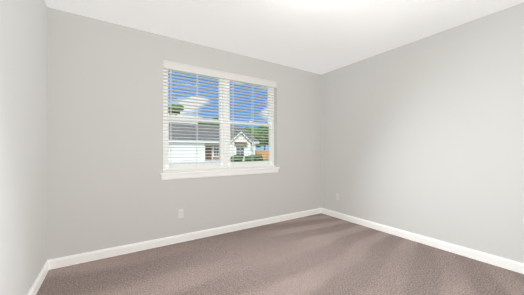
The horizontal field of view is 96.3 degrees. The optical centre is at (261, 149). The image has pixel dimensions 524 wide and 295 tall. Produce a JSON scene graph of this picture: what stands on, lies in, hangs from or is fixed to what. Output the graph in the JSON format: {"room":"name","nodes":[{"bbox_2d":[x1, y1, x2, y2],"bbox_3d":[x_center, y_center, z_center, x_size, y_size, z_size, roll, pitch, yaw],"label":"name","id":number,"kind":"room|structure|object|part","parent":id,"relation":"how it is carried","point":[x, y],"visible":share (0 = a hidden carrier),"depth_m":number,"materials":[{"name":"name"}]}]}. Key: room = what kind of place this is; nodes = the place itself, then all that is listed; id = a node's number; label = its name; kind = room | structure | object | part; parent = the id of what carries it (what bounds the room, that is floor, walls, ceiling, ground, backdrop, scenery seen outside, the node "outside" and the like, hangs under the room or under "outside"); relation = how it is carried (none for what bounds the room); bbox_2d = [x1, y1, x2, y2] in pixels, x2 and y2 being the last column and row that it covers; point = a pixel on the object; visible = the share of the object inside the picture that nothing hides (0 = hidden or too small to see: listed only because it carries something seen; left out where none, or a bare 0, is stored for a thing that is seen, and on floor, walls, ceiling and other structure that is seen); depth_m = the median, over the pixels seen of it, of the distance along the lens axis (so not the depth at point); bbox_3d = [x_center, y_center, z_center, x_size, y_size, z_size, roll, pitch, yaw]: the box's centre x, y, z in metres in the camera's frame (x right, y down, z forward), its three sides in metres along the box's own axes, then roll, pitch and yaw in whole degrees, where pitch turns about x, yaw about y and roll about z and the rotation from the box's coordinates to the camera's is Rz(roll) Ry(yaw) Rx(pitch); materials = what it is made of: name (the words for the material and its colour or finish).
{"room":"empty bedroom","nodes":[
{"label":"empty bedroom","id":0,"kind":"room"},
{"bbox_2d":[0,0,46,294],"bbox_3d":[-1.266,-0.117,0.772,0.180,2.740,4.230,0,0,-33],"label":"wall","id":1,"kind":"structure","parent":0,"point":[23,141],"depth_m":1.76,"materials":[{"name":"grey paint"}]},
{"bbox_2d":[27,260,48,294],"bbox_3d":[-1.184,1.202,0.825,0.015,0.102,3.840,0,0,-33],"label":"baseboard","id":2,"kind":"structure","parent":1,"relation":"attached to","point":[35,287],"depth_m":2.13,"materials":[{"name":"white wood"}]},
{"bbox_2d":[47,7,320,259],"bbox_3d":[-0.582,-0.117,3.623,4.060,2.740,0.180,0,0,-33],"label":"wall","id":3,"kind":"structure","parent":0,"point":[107,187],"depth_m":2.88,"materials":[{"name":"grey paint"}]},
{"bbox_2d":[178,209,182,217],"bbox_3d":[-1.100,0.868,3.176,0.070,0.115,0.009,0,0,-33],"label":"electrical outlet","id":4,"kind":"object","parent":3,"relation":"attached to","point":[180,213],"visible":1,"depth_m":3.17,"materials":[{"name":"white plastic"}]},
{"bbox_2d":[48,208,320,269],"bbox_3d":[-0.529,1.202,3.541,4.060,0.102,0.015,0,0,-33],"label":"baseboard","id":5,"kind":"structure","parent":3,"relation":"attached to","point":[60,262],"depth_m":3.06,"materials":[{"name":"white wood"}]},
{"bbox_2d":[160,60,279,179],"bbox_3d":[-0.552,-0.391,3.613,1.910,1.573,0.199,0,0,-33],"label":"window unit","id":6,"kind":"structure","parent":3,"relation":"in","point":[224,166],"depth_m":3.53,"materials":[{"name":"white plastic"}]},
{"bbox_2d":[162,60,227,172],"bbox_3d":[-0.925,-0.438,3.344,0.910,1.474,0.069,0,0,-33],"label":"blind","id":7,"kind":"object","parent":6,"relation":"attached to","point":[222,164],"depth_m":3.33,"materials":[{"name":"white plastic"}]},
{"bbox_3d":[-0.585,-0.437,3.664,1.666,1.306,0.038,0,0,-33],"label":"glass","id":8,"kind":"part","parent":6,"relation":"part of","materials":[{"name":"clear glass"}]},
{"bbox_3d":[-0.530,0.315,3.579,1.910,0.025,0.119,0,0,-33],"label":"sill","id":9,"kind":"part","parent":6,"relation":"part of","materials":[{"name":"white wood"}]},
{"bbox_3d":[-0.511,0.362,3.550,1.880,0.067,0.016,0,0,-33],"label":"apron trim","id":10,"kind":"part","parent":6,"relation":"part of","materials":[{"name":"white wood"}]},
{"bbox_2d":[226,72,275,169],"bbox_3d":[-0.153,-0.438,3.841,0.910,1.474,0.070,0,0,-33],"label":"blind","id":11,"kind":"object","parent":6,"relation":"attached to","point":[233,77],"depth_m":3.83,"materials":[{"name":"white plastic"}]},
{"bbox_2d":[36,213,523,294],"bbox_3d":[0.515,1.313,1.921,4.420,0.120,4.230,0,0,-33],"label":"floor","id":12,"kind":"structure","parent":0,"point":[320,254],"depth_m":2.47,"materials":[{"name":"brown carpet"}]},
{"bbox_2d":[44,0,523,73],"bbox_3d":[0.515,-1.547,1.921,4.420,0.120,4.230,0,0,-33],"label":"ceiling","id":13,"kind":"structure","parent":0,"point":[320,36],"depth_m":2.72,"materials":[{"name":"white paint"}]},
{"bbox_2d":[321,2,523,263],"bbox_3d":[2.297,-0.117,3.070,0.180,2.740,4.230,0,0,-33],"label":"wall","id":14,"kind":"structure","parent":0,"point":[424,136],"depth_m":2.98,"materials":[{"name":"grey paint"}]},
{"bbox_2d":[321,208,523,273],"bbox_3d":[2.215,1.202,3.017,0.015,0.102,3.840,0,0,-33],"label":"baseboard","id":15,"kind":"structure","parent":14,"relation":"attached to","point":[511,265],"depth_m":2.97,"materials":[{"name":"white wood"}]},
{"label":"outside","id":16,"kind":"structure","parent":0,"visible":0},
{"bbox_3d":[-22.528,1.803,70.827,180.000,0.300,136.530,0,0,-33],"label":"lawn","id":17,"kind":"structure","parent":16,"visible":0},
{"bbox_2d":[168,104,183,114],"bbox_3d":[-16.664,-3.555,45.147,3.161,10.515,3.010,0,0,-33],"label":"tree","id":18,"kind":"object","parent":17,"relation":"on","point":[181,109],"depth_m":44.32,"materials":[{"name":"green plant"}]},
{"bbox_2d":[169,134,254,162],"bbox_3d":[-9.449,-0.447,36.146,14.200,4.200,11.000,0,0,-33],"label":"house","id":19,"kind":"structure","parent":17,"relation":"on","point":[237,139],"depth_m":33.27,"materials":[{"name":"white"}]},
{"bbox_2d":[169,144,202,161],"bbox_3d":[-10.152,0.483,30.315,5.040,2.340,0.039,0,0,-33],"label":"garage door","id":20,"kind":"structure","parent":19,"relation":"attached to","point":[190,154],"depth_m":30.44,"materials":[{"name":"white"}]},
{"bbox_2d":[169,122,258,144],"bbox_3d":[-9.468,-2.327,36.175,15.100,3.320,11.830,0,0,-33],"label":"house roof","id":21,"kind":"structure","parent":19,"relation":"on","point":[200,137],"depth_m":33.31,"materials":[{"name":"grey"}]},
{"bbox_2d":[205,137,246,161],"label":"window","id":22,"kind":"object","parent":19,"relation":"attached to","point":[211,158],"depth_m":33.40,"materials":[{"name":"white"}]},
{"bbox_2d":[198,118,230,125],"bbox_3d":[-10.299,-2.836,52.761,7.619,9.077,8.084,0,0,-33],"label":"tree","id":23,"kind":"object","parent":17,"relation":"on","point":[211,123],"depth_m":49.73,"materials":[{"name":"green plant"}]},
{"bbox_2d":[169,160,268,163],"bbox_3d":[-19.909,1.640,18.320,67.500,0.024,9.570,0,0,-33],"label":"paving","id":24,"kind":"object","parent":17,"relation":"on","point":[195,162],"depth_m":29.60,"materials":[{"name":"concrete"}]},
{"bbox_2d":[244,155,250,160],"bbox_3d":[-1.953,1.256,33.469,1.169,0.925,1.122,0,0,-33],"label":"bush","id":25,"kind":"object","parent":17,"relation":"on","point":[247,158],"depth_m":33.09,"materials":[{"name":"green plant"}]},
{"bbox_2d":[245,127,265,146],"bbox_3d":[-2.101,-1.392,47.319,5.832,6.190,5.541,0,0,-33],"label":"tree","id":26,"kind":"object","parent":17,"relation":"on","point":[259,137],"depth_m":45.92,"materials":[{"name":"green plant"}]},
{"bbox_2d":[255,151,268,157],"bbox_3d":[4.004,0.883,42.172,14.644,1.540,0.150,0,0,-33],"label":"fence","id":27,"kind":"object","parent":17,"relation":"on","point":[265,154],"depth_m":39.77,"materials":[{"name":"brown wood"}]},
{"bbox_2d":[259,127,268,149],"bbox_3d":[0.492,-1.876,51.582,5.918,7.157,5.968,0,0,-33],"label":"tree","id":28,"kind":"object","parent":17,"relation":"on","point":[267,140],"depth_m":49.19,"materials":[{"name":"green plant"}]}
]}

